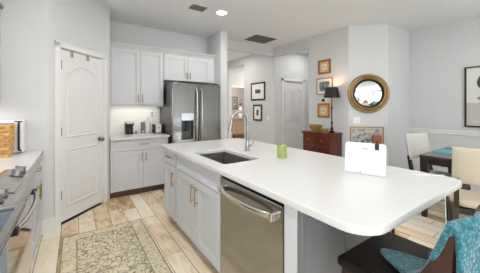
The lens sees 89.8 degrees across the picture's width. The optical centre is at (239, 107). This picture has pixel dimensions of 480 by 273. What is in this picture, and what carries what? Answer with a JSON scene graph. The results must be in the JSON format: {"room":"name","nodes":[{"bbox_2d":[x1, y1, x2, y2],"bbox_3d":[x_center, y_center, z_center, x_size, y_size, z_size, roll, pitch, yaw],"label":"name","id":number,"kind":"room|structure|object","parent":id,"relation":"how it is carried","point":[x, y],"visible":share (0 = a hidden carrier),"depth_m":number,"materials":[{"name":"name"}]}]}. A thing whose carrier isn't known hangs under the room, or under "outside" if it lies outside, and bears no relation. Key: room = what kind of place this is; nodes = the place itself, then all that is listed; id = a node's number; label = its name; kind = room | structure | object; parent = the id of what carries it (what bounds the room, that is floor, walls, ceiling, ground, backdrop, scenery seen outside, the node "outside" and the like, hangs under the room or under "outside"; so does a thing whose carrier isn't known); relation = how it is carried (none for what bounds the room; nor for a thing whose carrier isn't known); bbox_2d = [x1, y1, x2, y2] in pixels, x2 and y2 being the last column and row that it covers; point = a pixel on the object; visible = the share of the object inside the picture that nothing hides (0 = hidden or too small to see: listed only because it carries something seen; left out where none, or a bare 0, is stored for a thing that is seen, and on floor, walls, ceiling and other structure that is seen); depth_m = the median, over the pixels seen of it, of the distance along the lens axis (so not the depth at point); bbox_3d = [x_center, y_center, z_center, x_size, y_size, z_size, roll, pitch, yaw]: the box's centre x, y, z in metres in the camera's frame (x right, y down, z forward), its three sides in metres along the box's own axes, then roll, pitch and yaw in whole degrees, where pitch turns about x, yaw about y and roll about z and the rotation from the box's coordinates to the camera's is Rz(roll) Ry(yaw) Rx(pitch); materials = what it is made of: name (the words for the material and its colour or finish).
{"room":"kitchen","nodes":[
{"label":"kitchen","id":0,"kind":"room"},
{"bbox_2d":[0,0,109,219],"bbox_3d":[-2.225,-0.055,2.882,0.403,2.850,1.509,0,0,29],"label":"wall","id":1,"kind":"structure","parent":0,"point":[29,28],"depth_m":2.62,"materials":[{"name":"paint"}]},
{"bbox_2d":[40,216,55,234],"bbox_3d":[-2.359,1.295,2.474,0.750,0.150,0.067,0,0,-38],"label":"baseboard","id":2,"kind":"structure","parent":1,"relation":"attached to","point":[49,224],"depth_m":2.65,"materials":[{"name":"white paint"}]},
{"bbox_2d":[54,40,107,228],"bbox_3d":[-2.050,0.302,3.123,0.185,2.135,0.810,0,0,11],"label":"door","id":3,"kind":"structure","parent":1,"relation":"in","point":[80,79],"depth_m":3.05,"materials":[{"name":"white paint"}]},
{"bbox_2d":[110,21,206,134],"bbox_3d":[-1.510,-0.055,4.629,1.879,2.850,0.130,0,0,-34],"label":"wall","id":4,"kind":"structure","parent":0,"point":[119,32],"depth_m":4.38,"materials":[{"name":"paint"}]},
{"bbox_2d":[110,46,162,106],"bbox_3d":[-1.788,-0.492,4.139,0.859,0.945,0.366,0,0,-34],"label":"upper cabinet","id":5,"kind":"object","parent":4,"relation":"attached to","point":[136,76],"visible":0.96,"depth_m":4.00,"materials":[{"name":"grey paint"}]},
{"bbox_2d":[163,53,213,83],"bbox_3d":[-1.014,-0.728,4.668,1.011,0.475,0.366,0,0,-34],"label":"upper cabinet","id":6,"kind":"object","parent":4,"relation":"attached to","point":[182,69],"visible":0.99,"depth_m":4.51,"materials":[{"name":"grey paint"}]},
{"bbox_2d":[110,41,215,58],"bbox_3d":[-1.363,-1.004,4.415,1.872,0.078,0.370,0,0,-34],"label":"crown molding","id":7,"kind":"structure","parent":6,"relation":"attached to","point":[112,43],"depth_m":4.20,"materials":[{"name":"grey paint"}]},
{"bbox_2d":[207,31,226,138],"bbox_3d":[-1.075,-0.055,5.791,0.150,2.850,2.720,0,0,-34],"label":"wall","id":8,"kind":"structure","parent":0,"point":[217,42],"depth_m":4.69,"materials":[{"name":"paint"}]},
{"bbox_2d":[232,88,243,137],"bbox_3d":[-0.623,-0.055,9.253,4.600,2.850,2.250,0,0,-34],"label":"wall","id":9,"kind":"structure","parent":0,"point":[236,92],"depth_m":10.85,"materials":[{"name":"paint"}]},
{"bbox_2d":[232,97,236,108],"bbox_3d":[-0.290,-0.210,10.683,0.400,0.540,0.021,0,0,-34],"label":"framed picture","id":10,"kind":"object","parent":9,"relation":"attached to","point":[234,99],"visible":0.56,"depth_m":10.71},
{"bbox_2d":[232,98,235,107],"bbox_3d":[-0.291,-0.210,10.683,0.320,0.460,0.001,0,0,-34],"label":"print","id":11,"kind":"object","parent":10,"relation":"attached to","point":[233,99],"depth_m":10.70},
{"bbox_2d":[232,65,243,87],"bbox_3d":[0.024,-0.055,8.260,4.450,2.850,0.120,0,0,-34],"label":"wall","id":12,"kind":"structure","parent":0,"point":[238,72],"depth_m":8.14,"materials":[{"name":"paint"}]},
{"bbox_2d":[31,138,470,272],"bbox_3d":[1.028,1.420,3.728,8.100,0.100,13.400,0,0,-34],"label":"floor","id":13,"kind":"structure","parent":0,"point":[181,254],"depth_m":2.69,"materials":[{"name":"brown wood"}]},
{"bbox_2d":[0,165,37,272],"bbox_3d":[-1.578,0.889,1.311,0.721,0.963,0.799,0,0,-34],"label":"range","id":14,"kind":"object","parent":13,"relation":"on","point":[17,184],"visible":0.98,"depth_m":1.46,"materials":[{"name":"silver metal"}]},
{"bbox_2d":[31,155,42,258],"bbox_3d":[-2.112,0.930,2.045,0.666,0.880,0.990,0,0,-34],"label":"base cabinet","id":15,"kind":"object","parent":13,"relation":"on","point":[37,214],"visible":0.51,"depth_m":2.24,"materials":[{"name":"grey paint"}]},
{"bbox_2d":[0,150,43,171],"bbox_3d":[-2.125,0.471,2.036,0.640,0.033,0.998,0,0,-34],"label":"countertop","id":16,"kind":"structure","parent":15,"relation":"on","point":[29,159],"depth_m":2.08,"materials":[{"name":"white stone"}]},
{"bbox_2d":[0,124,15,157],"bbox_3d":[-2.284,0.304,2.177,0.365,0.297,0.201,0,0,-34],"label":"woven basket","id":17,"kind":"object","parent":16,"relation":"on","point":[7,131],"visible":1,"depth_m":2.19,"materials":[{"name":"wicker"}]},
{"bbox_2d":[0,120,25,152],"bbox_3d":[-2.397,0.289,2.330,0.475,0.330,0.193,0,0,-34],"label":"microwave","id":18,"kind":"object","parent":16,"relation":"on","point":[20,129],"visible":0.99,"depth_m":2.39,"materials":[{"name":"white plastic"}]},
{"bbox_2d":[58,219,172,272],"bbox_3d":[-1.023,1.364,1.983,0.785,0.010,1.830,0,0,-34],"label":"runner rug","id":19,"kind":"object","parent":13,"relation":"on","point":[127,247],"visible":1,"depth_m":2.28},
{"bbox_2d":[110,137,167,198],"bbox_3d":[-1.712,0.930,4.028,0.859,0.880,0.636,0,0,-34],"label":"base cabinet","id":20,"kind":"object","parent":13,"relation":"on","point":[136,165],"visible":0.79,"depth_m":3.77,"materials":[{"name":"grey paint"}]},
{"bbox_2d":[110,132,169,140],"bbox_3d":[-1.707,0.471,4.030,0.875,0.033,0.633,0,0,-34],"label":"countertop","id":21,"kind":"structure","parent":20,"relation":"on","point":[114,137],"depth_m":3.89,"materials":[{"name":"white stone"}]},
{"bbox_2d":[125,122,133,134],"bbox_3d":[-1.898,0.346,4.136,0.131,0.215,0.147,0,0,-34],"label":"coffee maker","id":22,"kind":"object","parent":21,"relation":"on","point":[128,125],"visible":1,"depth_m":4.09,"materials":[{"name":"black plastic"}]},
{"bbox_2d":[141,122,144,133],"bbox_3d":[-1.721,0.351,4.271,0.072,0.205,0.076,0,0,-34],"label":"glass canister","id":23,"kind":"object","parent":21,"relation":"on","point":[142,123],"visible":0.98,"depth_m":4.24,"materials":[{"name":"clear glass"}]},
{"bbox_2d":[145,118,149,132],"bbox_3d":[-1.665,0.319,4.348,0.090,0.270,0.090,0,0,-34],"label":"paper towel roll","id":24,"kind":"object","parent":21,"relation":"on","point":[147,121],"visible":0.97,"depth_m":4.32,"materials":[{"name":"white paper"}]},
{"bbox_2d":[152,123,162,132],"bbox_3d":[-1.483,0.371,4.330,0.146,0.165,0.175,0,0,-34],"label":"toaster","id":25,"kind":"object","parent":21,"relation":"on","point":[156,128],"visible":0.95,"depth_m":4.28,"materials":[{"name":"white plastic"}]},
{"bbox_2d":[164,149,176,223],"bbox_3d":[-0.549,0.931,2.997,0.730,0.878,0.400,0,0,-34],"label":"base cabinet","id":26,"kind":"object","parent":13,"relation":"on","point":[170,166],"visible":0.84,"depth_m":2.80,"materials":[{"name":"grey paint"}]},
{"bbox_2d":[162,138,461,235],"bbox_3d":[0.224,0.473,2.253,1.160,0.036,2.560,0,0,-34],"label":"countertop","id":27,"kind":"structure","parent":26,"relation":"on","point":[317,185],"depth_m":1.43,"materials":[{"name":"white stone"}]},
{"bbox_2d":[201,152,249,163],"bbox_3d":[-0.150,0.599,2.305,0.394,0.216,0.662,0,0,-34],"label":"sink","id":28,"kind":"object","parent":27,"relation":"in","point":[221,157],"visible":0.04,"depth_m":2.60,"materials":[{"name":"grey metal"}]},
{"bbox_2d":[228,110,253,150],"bbox_3d":[0.011,0.240,2.495,0.302,0.429,0.070,0,0,-34],"label":"kitchen faucet","id":29,"kind":"object","parent":27,"relation":"on","point":[248,145],"visible":1,"depth_m":2.53,"materials":[{"name":"silver metal"}]},
{"bbox_2d":[277,144,286,157],"bbox_3d":[0.383,0.397,2.198,0.090,0.115,0.090,0,0,-34],"label":"glass","id":30,"kind":"object","parent":27,"relation":"on","point":[281,148],"visible":1,"depth_m":2.16,"materials":[{"name":"green glass"}]},
{"bbox_2d":[344,141,386,176],"bbox_3d":[0.877,0.339,1.684,0.253,0.232,0.115,0,0,37],"label":"tablet stand","id":31,"kind":"object","parent":27,"relation":"on","point":[361,158],"visible":1,"depth_m":1.65,"materials":[{"name":"white plastic"}]},
{"bbox_2d":[160,81,219,143],"bbox_3d":[-0.914,0.466,4.481,0.910,1.808,0.766,0,0,-34],"label":"refrigerator","id":32,"kind":"object","parent":13,"relation":"on","point":[190,112],"visible":0.61,"depth_m":4.18,"materials":[{"name":"silver metal"}]},
{"bbox_2d":[177,155,220,272],"bbox_3d":[-0.156,0.931,2.420,0.730,0.878,0.991,0,0,-34],"label":"base cabinet","id":33,"kind":"object","parent":13,"relation":"on","point":[198,196],"visible":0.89,"depth_m":2.13,"materials":[{"name":"grey paint"}]},
{"bbox_2d":[232,118,243,137],"bbox_3d":[0.060,0.910,10.603,1.150,0.920,0.450,0,0,-34],"label":"console table","id":34,"kind":"object","parent":13,"relation":"on","point":[238,123],"visible":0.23,"depth_m":10.25,"materials":[{"name":"beige wood"}]},
{"bbox_2d":[238,99,242,117],"bbox_3d":[0.037,0.024,10.557,0.220,0.850,0.220,0,0,-34],"label":"flower vase","id":35,"kind":"object","parent":34,"relation":"on","point":[240,100],"visible":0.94,"depth_m":10.49,"materials":[{"name":"white ceramic"}]},
{"bbox_2d":[218,175,283,272],"bbox_3d":[0.267,0.934,1.697,0.686,0.872,0.672,0,0,-34],"label":"dishwasher","id":36,"kind":"object","parent":13,"relation":"on","point":[252,222],"visible":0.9,"depth_m":1.51,"materials":[{"name":"silver metal"}]},
{"bbox_2d":[301,130,342,156],"bbox_3d":[1.540,0.914,4.588,0.394,0.912,0.655,0,0,-34],"label":"wooden chest","id":37,"kind":"object","parent":13,"relation":"on","point":[314,141],"visible":0.58,"depth_m":4.41,"materials":[{"name":"brown wood"}]},
{"bbox_2d":[308,124,321,130],"bbox_3d":[1.478,0.395,4.737,0.264,0.125,0.264,0,0,-34],"label":"bowl","id":38,"kind":"object","parent":37,"relation":"on","point":[314,127],"visible":0.9,"depth_m":4.66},
{"bbox_2d":[320,128,328,132],"bbox_3d":[1.561,0.419,4.455,0.160,0.075,0.160,0,0,-34],"label":"bowl","id":39,"kind":"object","parent":37,"relation":"on","point":[324,130],"visible":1,"depth_m":4.41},
{"bbox_2d":[324,87,339,132],"bbox_3d":[1.692,0.043,4.441,0.284,0.829,0.284,0,0,-34],"label":"table lamp","id":40,"kind":"object","parent":37,"relation":"on","point":[330,92],"visible":1,"depth_m":4.37,"materials":[{"name":"brown metal"}]},
{"bbox_2d":[284,204,371,272],"bbox_3d":[0.556,0.931,1.406,0.697,0.878,0.132,0,0,-34],"label":"base cabinet","id":41,"kind":"object","parent":13,"relation":"on","point":[311,245],"visible":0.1,"depth_m":1.23,"materials":[{"name":"grey paint"}]},
{"bbox_2d":[337,205,479,272],"bbox_3d":[0.794,0.903,1.099,0.471,0.936,0.504,0,0,-34],"label":"bar stool","id":42,"kind":"object","parent":13,"relation":"on","point":[365,257],"visible":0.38,"depth_m":1.14,"materials":[{"name":"brown leather"}]},
{"bbox_2d":[380,211,479,272],"bbox_3d":[0.877,0.620,1.060,0.575,0.511,0.403,0,0,-34],"label":"throw blanket","id":43,"kind":"object","parent":42,"relation":"on","point":[466,231],"visible":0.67,"depth_m":0.81,"materials":[{"name":"blue fabric"}]},
{"bbox_2d":[419,147,451,216],"bbox_3d":[3.281,0.988,2.644,1.170,0.765,1.870,0,0,-34],"label":"dining table","id":44,"kind":"object","parent":13,"relation":"on","point":[427,159],"visible":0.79,"depth_m":3.04,"materials":[{"name":"brown wood"}]},
{"bbox_2d":[434,149,451,153],"bbox_3d":[3.280,0.602,2.680,0.400,0.005,1.730,0,0,-34],"label":"table runner","id":45,"kind":"object","parent":44,"relation":"on","point":[446,151],"visible":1,"depth_m":3.30,"materials":[{"name":"teal fabric"}]},
{"bbox_2d":[405,133,470,219],"bbox_3d":[2.631,0.870,3.245,0.470,1.000,0.589,0,0,-21],"label":"dining chair","id":46,"kind":"object","parent":13,"relation":"on","point":[416,143],"visible":0.5,"depth_m":3.40,"materials":[{"name":"white fabric"}]},
{"bbox_2d":[448,147,479,221],"bbox_3d":[2.355,0.870,2.357,0.470,1.000,0.589,0,0,36],"label":"dining chair","id":47,"kind":"object","parent":13,"relation":"on","point":[465,161],"visible":0.85,"depth_m":2.28,"materials":[{"name":"beige fabric"}]},
{"bbox_3d":[-1.101,0.930,0.563,0.666,0.880,0.970,0,0,-34],"label":"base cabinet","id":48,"kind":"object","parent":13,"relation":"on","visible":0},
{"bbox_3d":[-1.113,0.472,0.553,0.640,0.033,0.968,0,0,-34],"label":"countertop","id":49,"kind":"structure","parent":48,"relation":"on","visible":0},
{"bbox_2d":[0,201,25,255],"bbox_3d":[-1.018,0.442,0.791,0.410,0.023,0.495,0,0,-34],"label":"serving tray","id":50,"kind":"object","parent":49,"relation":"on","point":[10,214],"visible":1,"depth_m":0.95,"materials":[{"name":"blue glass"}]},
{"bbox_2d":[227,38,308,143],"bbox_3d":[0.555,-0.055,6.516,0.120,2.850,3.360,0,0,-34],"label":"wall","id":51,"kind":"structure","parent":0,"point":[257,68],"depth_m":6.53,"materials":[{"name":"paint"}]},
{"bbox_2d":[253,105,261,120],"bbox_3d":[0.472,0.134,6.511,0.021,0.433,0.375,0,0,-34],"label":"framed picture","id":52,"kind":"object","parent":51,"relation":"attached to","point":[257,109],"visible":1,"depth_m":6.51},
{"bbox_2d":[251,82,264,100],"bbox_3d":[0.478,-0.440,6.502,0.021,0.480,0.604,0,0,-34],"label":"framed picture","id":53,"kind":"object","parent":51,"relation":"attached to","point":[257,89],"visible":1,"depth_m":6.48},
{"bbox_2d":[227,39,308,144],"bbox_3d":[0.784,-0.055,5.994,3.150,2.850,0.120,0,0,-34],"label":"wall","id":54,"kind":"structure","parent":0,"point":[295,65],"depth_m":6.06,"materials":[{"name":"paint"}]},
{"bbox_2d":[281,78,304,149],"bbox_3d":[1.378,0.310,6.382,0.860,2.120,0.128,0,0,-34],"label":"door","id":55,"kind":"structure","parent":54,"relation":"in","point":[292,93],"depth_m":6.36,"materials":[{"name":"white paint"}]},
{"bbox_2d":[96,0,479,61],"bbox_3d":[1.028,-1.530,3.728,8.100,0.100,13.400,0,0,-34],"label":"ceiling","id":56,"kind":"structure","parent":0,"point":[286,21],"depth_m":3.91,"materials":[{"name":"paint"}]},
{"bbox_2d":[188,4,207,11],"bbox_3d":[-0.623,-1.476,3.570,0.225,0.008,0.180,0,0,-34],"label":"ceiling vent","id":57,"kind":"object","parent":56,"relation":"in","point":[194,6],"visible":1,"depth_m":3.56,"materials":[{"name":"metal"}]},
{"bbox_2d":[215,10,227,14],"bbox_3d":[-0.287,-1.475,3.747,0.200,0.010,0.200,0,0,-34],"label":"recessed light","id":58,"kind":"object","parent":56,"relation":"in","point":[218,12],"visible":1,"depth_m":3.73,"materials":[{"name":"white paint"}]},
{"bbox_2d":[244,35,275,43],"bbox_3d":[0.441,-1.476,5.210,0.560,0.008,0.430,0,0,-34],"label":"ceiling vent","id":59,"kind":"object","parent":56,"relation":"in","point":[256,38],"visible":1,"depth_m":5.21,"materials":[{"name":"grey metal"}]},
{"bbox_2d":[309,23,408,168],"bbox_3d":[2.434,-0.055,4.941,1.450,2.850,1.360,0,0,-34],"label":"wall","id":60,"kind":"structure","parent":0,"point":[382,50],"depth_m":4.40,"materials":[{"name":"paint"}]},
{"bbox_2d":[317,103,329,117],"bbox_3d":[1.655,0.056,4.776,0.021,0.285,0.280,0,0,-34],"label":"framed picture","id":61,"kind":"object","parent":60,"relation":"attached to","point":[323,109],"visible":1,"depth_m":4.78},
{"bbox_2d":[316,77,332,94],"bbox_3d":[1.666,-0.422,4.760,0.021,0.325,0.370,0,0,-34],"label":"framed picture","id":62,"kind":"object","parent":60,"relation":"attached to","point":[322,83],"visible":0.78,"depth_m":4.79,"materials":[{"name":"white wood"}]},
{"bbox_2d":[319,81,329,91],"bbox_3d":[1.667,-0.422,4.760,0.001,0.193,0.238,0,0,-34],"label":"print","id":63,"kind":"object","parent":62,"relation":"attached to","point":[322,84],"depth_m":4.78},
{"bbox_2d":[318,59,330,74],"bbox_3d":[1.664,-0.805,4.762,0.021,0.280,0.290,0,0,-34],"label":"framed picture","id":64,"kind":"object","parent":60,"relation":"attached to","point":[324,66],"visible":1,"depth_m":4.75,"materials":[{"name":"brown wood"}]},
{"bbox_2d":[353,117,359,123],"bbox_3d":[2.091,0.228,4.321,0.120,0.115,0.009,0,0,11],"label":"switch plate","id":65,"kind":"object","parent":60,"relation":"attached to","point":[356,120],"visible":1,"depth_m":4.32,"materials":[{"name":"white plastic"}]},
{"bbox_2d":[350,127,383,143],"bbox_3d":[2.252,0.505,4.284,0.550,0.330,0.021,0,0,11],"label":"framed picture","id":66,"kind":"object","parent":60,"relation":"attached to","point":[357,134],"visible":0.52,"depth_m":4.29,"materials":[{"name":"brown wood"}]},
{"bbox_2d":[353,129,380,142],"bbox_3d":[2.252,0.505,4.285,0.466,0.246,0.001,0,0,11],"label":"print","id":67,"kind":"object","parent":66,"relation":"attached to","point":[359,135],"depth_m":4.29},
{"bbox_2d":[347,74,389,112],"bbox_3d":[2.274,-0.252,4.265,0.694,0.694,0.049,0,0,11],"label":"round mirror","id":68,"kind":"object","parent":60,"relation":"attached to","point":[367,93],"visible":1,"depth_m":4.25,"materials":[{"name":"gold metal"}]},
{"bbox_2d":[354,80,382,106],"bbox_3d":[2.273,-0.252,4.260,0.469,0.469,0.033,0,0,11],"label":"mirror glass","id":69,"kind":"object","parent":68,"relation":"attached to","point":[367,93],"depth_m":4.26,"materials":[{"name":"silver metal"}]},
{"bbox_2d":[372,135,386,164],"bbox_3d":[2.348,0.920,4.094,0.200,0.900,0.160,0,0,11],"label":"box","id":70,"kind":"object","parent":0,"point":[375,138],"visible":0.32,"depth_m":4.06,"materials":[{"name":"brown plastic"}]},
{"bbox_2d":[409,16,479,172],"bbox_3d":[5.094,-0.055,2.222,0.120,2.850,6.130,0,0,-34],"label":"wall","id":71,"kind":"structure","parent":0,"point":[439,55],"depth_m":4.31,"materials":[{"name":"paint"}]},
{"bbox_2d":[409,128,479,136],"bbox_3d":[5.000,0.427,2.218,0.040,0.075,6.030,0,0,-34],"label":"trim","id":72,"kind":"structure","parent":71,"relation":"attached to","point":[438,131],"depth_m":4.23,"materials":[{"name":"white paint"}]},
{"bbox_2d":[464,66,479,127],"bbox_3d":[3.993,-0.177,3.701,0.029,0.995,0.814,0,0,-34],"label":"framed art","id":73,"kind":"object","parent":71,"relation":"attached to","point":[471,74],"visible":1,"depth_m":3.96,"materials":[{"name":"paper"}]},
{"bbox_2d":[470,185,479,191],"bbox_3d":[4.657,1.305,1.984,0.870,0.130,6.030,0,0,-34],"label":"baseboard","id":74,"kind":"structure","parent":71,"relation":"attached to","point":[473,187],"depth_m":3.93,"materials":[{"name":"white paint"}]},
{"bbox_3d":[-0.649,-0.055,-0.806,0.120,2.850,7.600,0,0,-34],"label":"wall","id":75,"kind":"structure","parent":0,"visible":0},
{"bbox_2d":[0,2,2,101],"bbox_3d":[-2.246,-0.540,1.951,0.344,0.980,0.995,0,0,-34],"label":"upper cabinet","id":76,"kind":"object","parent":75,"relation":"attached to","point":[1,5],"visible":1,"depth_m":2.41,"materials":[{"name":"grey paint"}]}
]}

